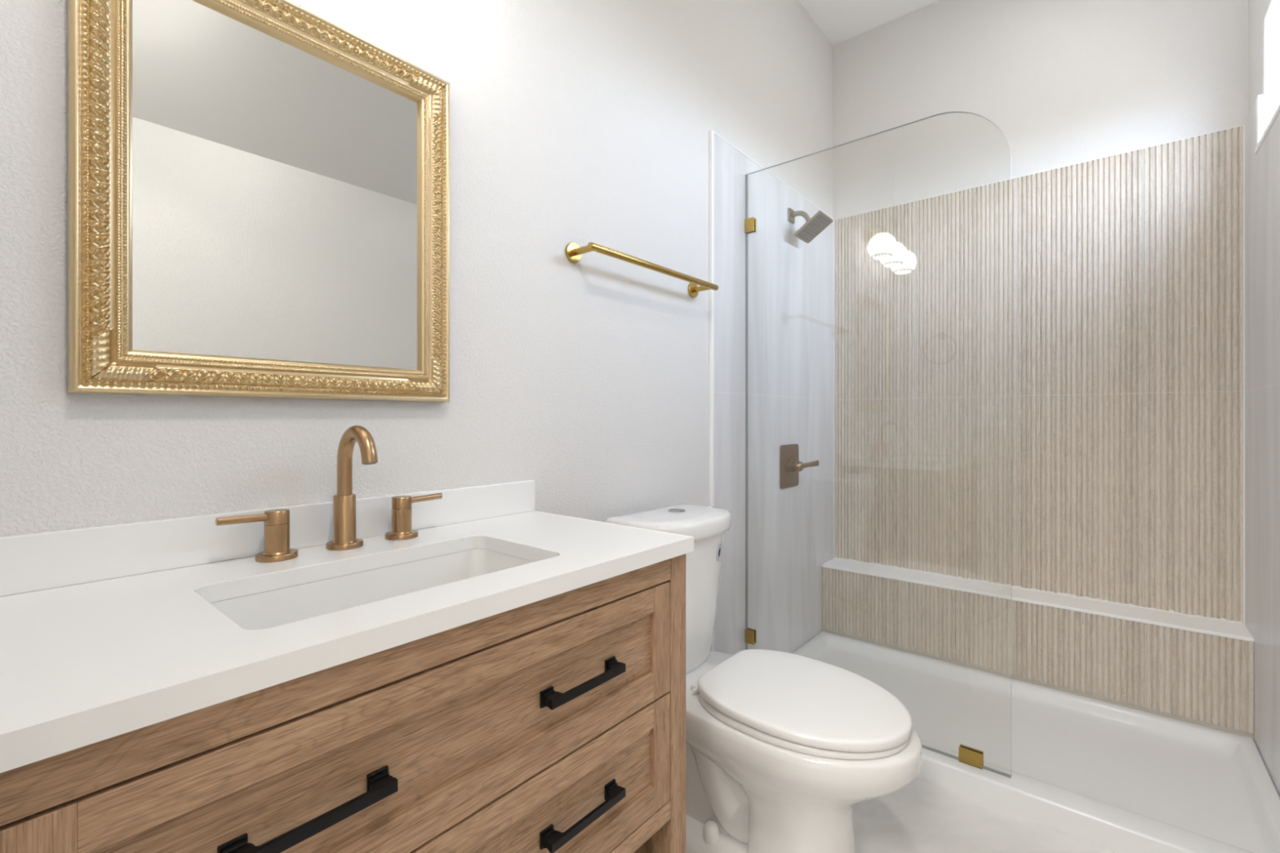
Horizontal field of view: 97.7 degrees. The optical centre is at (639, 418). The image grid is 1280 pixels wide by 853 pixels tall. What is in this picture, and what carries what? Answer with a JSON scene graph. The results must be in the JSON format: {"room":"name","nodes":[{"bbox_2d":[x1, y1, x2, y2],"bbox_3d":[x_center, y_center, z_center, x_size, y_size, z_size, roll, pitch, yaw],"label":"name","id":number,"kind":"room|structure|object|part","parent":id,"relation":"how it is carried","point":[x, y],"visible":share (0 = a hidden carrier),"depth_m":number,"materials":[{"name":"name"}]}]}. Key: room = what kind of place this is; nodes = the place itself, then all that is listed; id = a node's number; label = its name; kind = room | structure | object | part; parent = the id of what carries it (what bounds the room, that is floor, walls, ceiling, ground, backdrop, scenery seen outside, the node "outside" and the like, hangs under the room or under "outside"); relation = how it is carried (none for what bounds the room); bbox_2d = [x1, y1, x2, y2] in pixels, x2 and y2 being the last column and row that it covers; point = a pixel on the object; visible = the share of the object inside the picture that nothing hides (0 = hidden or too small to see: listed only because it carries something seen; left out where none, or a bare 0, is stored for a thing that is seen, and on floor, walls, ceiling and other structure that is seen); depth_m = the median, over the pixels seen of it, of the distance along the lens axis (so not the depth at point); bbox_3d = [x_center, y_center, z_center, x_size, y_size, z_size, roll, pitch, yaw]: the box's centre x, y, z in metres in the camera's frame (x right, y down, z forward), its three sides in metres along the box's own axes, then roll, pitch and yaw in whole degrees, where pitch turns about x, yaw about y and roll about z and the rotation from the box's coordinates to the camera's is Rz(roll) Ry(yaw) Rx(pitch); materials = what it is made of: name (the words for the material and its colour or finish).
{"room":"bathroom","nodes":[
{"label":"bathroom","id":0,"kind":"room"},
{"bbox_2d":[0,0,834,654],"bbox_3d":[0.022,-0.464,1.794,0.160,3.100,3.120,0,0,40],"label":"wall","id":1,"kind":"structure","parent":0,"point":[581,122],"depth_m":1.44,"materials":[{"name":"white paint"}]},
{"bbox_2d":[67,0,449,402],"bbox_3d":[-0.575,-0.363,0.947,0.033,0.658,0.551,0,0,40],"label":"wall mirror","id":2,"kind":"object","parent":1,"relation":"attached to","point":[259,190],"visible":1,"depth_m":0.90,"materials":[{"name":"gold mirror"}]},
{"bbox_2d":[132,0,417,369],"bbox_3d":[-0.583,-0.363,0.954,0.010,0.536,0.429,0,0,40],"label":"mirror glass","id":3,"kind":"object","parent":2,"relation":"attached to","point":[274,174],"depth_m":0.91,"materials":[{"name":"white"}]},
{"bbox_2d":[0,480,534,596],"bbox_3d":[-0.549,0.184,0.989,0.017,0.072,0.912,0,0,40],"label":"backsplash","id":4,"kind":"structure","parent":1,"relation":"attached to","point":[45,560],"depth_m":0.83,"materials":[{"name":"white stone"}]},
{"bbox_2d":[564,242,718,297],"bbox_3d":[0.034,-0.429,1.631,0.087,0.052,0.597,0,0,40],"label":"towel bar","id":5,"kind":"object","parent":1,"relation":"attached to","point":[573,251],"visible":1,"depth_m":1.52,"materials":[{"name":"gold metal"}]},
{"bbox_2d":[709,129,833,651],"bbox_3d":[0.606,0.043,2.373,0.014,2.087,1.123,0,0,40],"label":"trim","id":6,"kind":"structure","parent":1,"relation":"attached to","point":[711,132],"depth_m":1.94,"materials":[{"name":"white paint"}]},
{"bbox_2d":[779,444,818,488],"bbox_3d":[0.680,0.204,2.379,0.098,0.184,0.178,0,0,40],"label":"shower valve","id":7,"kind":"object","parent":1,"relation":"attached to","point":[790,465],"visible":1,"depth_m":2.38,"materials":[{"name":"brown metal"}]},
{"bbox_3d":[0.644,0.204,2.408,0.007,0.184,0.176,0,0,40],"label":"plate","id":8,"kind":"part","parent":7,"relation":"part of","materials":[{"name":"brown metal"}]},
{"bbox_3d":[0.667,0.204,2.388,0.056,0.060,0.060,0,0,40],"label":"stem","id":9,"kind":"part","parent":7,"relation":"part of","materials":[{"name":"brown metal"}]},
{"bbox_3d":[0.724,0.197,2.395,0.105,0.034,0.018,0,0,-26],"label":"lever","id":10,"kind":"part","parent":7,"relation":"part of","materials":[{"name":"brown metal"}]},
{"bbox_2d":[787,207,833,243],"bbox_3d":[0.714,-0.834,2.370,0.163,0.142,0.136,0,0,40],"label":"showerhead","id":11,"kind":"object","parent":1,"relation":"attached to","point":[815,225],"visible":1,"depth_m":2.36,"materials":[{"name":"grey metal"}]},
{"bbox_3d":[0.688,-0.861,2.393,0.093,0.060,0.021,0,0,40],"label":"arm","id":12,"kind":"part","parent":11,"relation":"part of","materials":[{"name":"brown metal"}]},
{"bbox_3d":[0.734,-0.798,2.353,0.097,0.064,0.120,0,0,40],"label":"nozzle plate","id":13,"kind":"part","parent":11,"relation":"part of","materials":[{"name":"grey"}]},
{"bbox_2d":[799,0,938,46],"bbox_3d":[0.608,-1.929,1.271,1.432,0.100,2.850,0,0,40],"label":"ceiling","id":14,"kind":"structure","parent":0,"point":[840,21],"depth_m":2.59,"materials":[{"name":"white paint"}]},
{"bbox_2d":[853,776,1117,852],"bbox_3d":[0.021,1.136,0.243,2.150,0.100,5.600,0,0,40],"label":"floor","id":15,"kind":"structure","parent":0,"point":[923,815],"depth_m":1.48,"materials":[{"name":"tile"}]},
{"bbox_2d":[0,553,685,852],"bbox_3d":[-0.371,0.666,0.838,0.478,0.840,0.896,0,0,40],"label":"vanity cabinet","id":16,"kind":"object","parent":15,"relation":"on","point":[557,723],"visible":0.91,"depth_m":0.65,"materials":[{"name":"brown wood"}]},
{"bbox_3d":[-0.318,0.393,0.549,0.026,0.023,0.153,0,0,40],"label":"handle","id":17,"kind":"part","parent":16,"relation":"part of","materials":[{"name":"black metal"}]},
{"bbox_2d":[0,510,693,773],"bbox_3d":[-0.374,0.232,0.839,0.478,0.026,0.907,0,0,40],"label":"countertop","id":18,"kind":"structure","parent":16,"relation":"on","point":[85,664],"depth_m":0.60,"materials":[{"name":"white stone"}]},
{"bbox_2d":[215,425,442,562],"bbox_3d":[-0.477,0.116,0.935,0.135,0.208,0.361,0,0,40],"label":"widespread faucet","id":19,"kind":"object","parent":18,"relation":"on","point":[276,522],"visible":1,"depth_m":0.94,"materials":[{"name":"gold metal"}]},
{"bbox_3d":[-0.592,0.155,0.858,0.034,0.021,0.096,0,0,40],"label":"handle","id":20,"kind":"part","parent":19,"relation":"part of","materials":[{"name":"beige metal"}]},
{"bbox_3d":[-0.507,0.175,0.960,0.057,0.089,0.057,0,0,40],"label":"spout","id":21,"kind":"part","parent":19,"relation":"part of","materials":[{"name":"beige metal"}]},
{"bbox_3d":[-0.471,0.073,0.930,0.118,0.122,0.024,0,0,40],"label":"spout","id":22,"kind":"part","parent":19,"relation":"part of","materials":[{"name":"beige metal"}]},
{"bbox_3d":[-0.422,0.155,1.061,0.034,0.021,0.096,0,0,40],"label":"handle","id":23,"kind":"part","parent":19,"relation":"part of","materials":[{"name":"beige metal"}]},
{"bbox_2d":[210,548,533,630],"bbox_3d":[-0.353,0.310,0.818,0.269,0.128,0.466,0,0,40],"label":"sink","id":24,"kind":"object","parent":18,"relation":"in","point":[283,606],"visible":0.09,"depth_m":0.89,"materials":[{"name":"white ceramic"}]},
{"bbox_3d":[-0.209,0.587,0.702,0.020,0.191,0.796,0,0,40],"label":"drawer","id":25,"kind":"part","parent":16,"relation":"part of","materials":[{"name":"brown wood"}]},
{"bbox_3d":[-0.081,0.590,0.832,0.026,0.023,0.153,0,0,40],"label":"handle","id":26,"kind":"part","parent":16,"relation":"part of","materials":[{"name":"black metal"}]},
{"bbox_3d":[-0.081,0.393,0.832,0.026,0.023,0.153,0,0,40],"label":"handle","id":27,"kind":"part","parent":16,"relation":"part of","materials":[{"name":"black metal"}]},
{"bbox_3d":[-0.210,0.702,0.703,0.022,0.032,0.801,0,0,40],"label":"rail","id":28,"kind":"part","parent":16,"relation":"part of","materials":[{"name":"brown wood"}]},
{"bbox_3d":[-0.102,0.598,1.173,0.369,0.705,0.016,0,0,40],"label":"panel","id":29,"kind":"part","parent":16,"relation":"part of","materials":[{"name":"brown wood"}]},
{"bbox_3d":[0.054,0.666,1.036,0.045,0.840,0.047,0,0,40],"label":"leg","id":30,"kind":"part","parent":16,"relation":"part of","materials":[{"name":"brown wood"}]},
{"bbox_2d":[605,503,921,852],"bbox_3d":[0.294,0.670,1.377,0.725,0.831,0.390,0,0,40],"label":"toilet","id":31,"kind":"object","parent":15,"relation":"on","point":[781,747],"visible":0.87,"depth_m":1.26,"materials":[{"name":"white ceramic"}]},
{"bbox_3d":[0.102,0.285,1.529,0.236,0.054,0.376,0,0,40],"label":"tank lid","id":32,"kind":"part","parent":31,"relation":"part of","materials":[{"name":"white ceramic"}]},
{"bbox_3d":[0.098,0.496,1.533,0.216,0.369,0.348,0,0,40],"label":"tank","id":33,"kind":"part","parent":31,"relation":"part of","materials":[{"name":"white ceramic"}]},
{"bbox_3d":[0.385,0.670,1.308,0.451,0.020,0.366,0,0,40],"label":"seat","id":34,"kind":"part","parent":31,"relation":"part of","materials":[{"name":"white ceramic"}]},
{"bbox_3d":[0.385,0.648,1.308,0.459,0.033,0.374,0,0,40],"label":"seat lid","id":35,"kind":"part","parent":31,"relation":"part of","materials":[{"name":"white plastic"}]},
{"bbox_2d":[792,631,1279,852],"bbox_3d":[1.166,1.052,1.937,1.411,0.068,0.788,0,0,40],"label":"shower pan","id":36,"kind":"object","parent":15,"relation":"on","point":[1117,778],"visible":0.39,"depth_m":1.73,"materials":[{"name":"white ceramic"}]},
{"bbox_2d":[745,111,1011,777],"bbox_3d":[0.728,0.046,1.855,0.845,1.944,0.022,0,0,40],"label":"screen","id":37,"kind":"object","parent":36,"relation":"on","point":[972,757],"visible":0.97,"depth_m":2.11,"materials":[{"name":"clear glass"}]},
{"bbox_2d":[822,567,1253,734],"bbox_3d":[1.418,0.859,2.238,1.412,0.294,0.012,0,0,40],"label":"wall","id":38,"kind":"structure","parent":0,"point":[1209,678],"depth_m":2.10,"materials":[{"name":"beige tile"}]},
{"bbox_2d":[822,627,1253,739],"bbox_3d":[1.472,0.900,2.302,1.412,0.372,0.160,0,0,40],"label":"trim","id":39,"kind":"structure","parent":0,"point":[1204,723],"depth_m":2.10,"materials":[{"name":"beige tile"}]},
{"bbox_2d":[832,0,1248,623],"bbox_3d":[1.636,-0.464,2.367,1.600,3.100,0.170,0,0,40],"label":"wall","id":40,"kind":"structure","parent":0,"point":[1039,376],"depth_m":2.26,"materials":[{"name":"beige tile"}]},
{"bbox_2d":[821,558,1254,642],"bbox_3d":[1.466,0.706,2.295,1.412,0.012,0.167,0,0,40],"label":"ledge","id":41,"kind":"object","parent":40,"relation":"attached to","point":[1175,620],"depth_m":2.14,"materials":[{"name":"white stone"}]},
{"bbox_2d":[834,124,1244,624],"bbox_3d":[1.519,-0.150,2.360,1.412,1.702,0.015,0,0,40],"label":"trim","id":42,"kind":"structure","parent":40,"relation":"attached to","point":[849,559],"depth_m":2.05,"materials":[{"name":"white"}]},
{"bbox_2d":[1244,0,1279,797],"bbox_3d":[1.176,-0.464,0.724,0.160,3.100,2.960,0,0,40],"label":"wall","id":43,"kind":"structure","parent":0,"point":[1262,169],"depth_m":1.69,"materials":[{"name":"tile"}]},
{"bbox_2d":[1254,93,1279,154],"bbox_3d":[1.570,-0.915,1.300,0.034,0.171,1.169,0,0,40],"label":"trim","id":44,"kind":"structure","parent":43,"relation":"attached to","point":[1260,136],"depth_m":1.73,"materials":[{"name":"white"}]},
{"bbox_2d":[1264,0,1279,130],"bbox_3d":[1.602,-1.038,1.271,0.088,0.388,1.105,0,0,40],"label":"window","id":45,"kind":"structure","parent":43,"relation":"attached to","point":[1272,19],"depth_m":1.71,"materials":[{"name":"white"}]}
]}

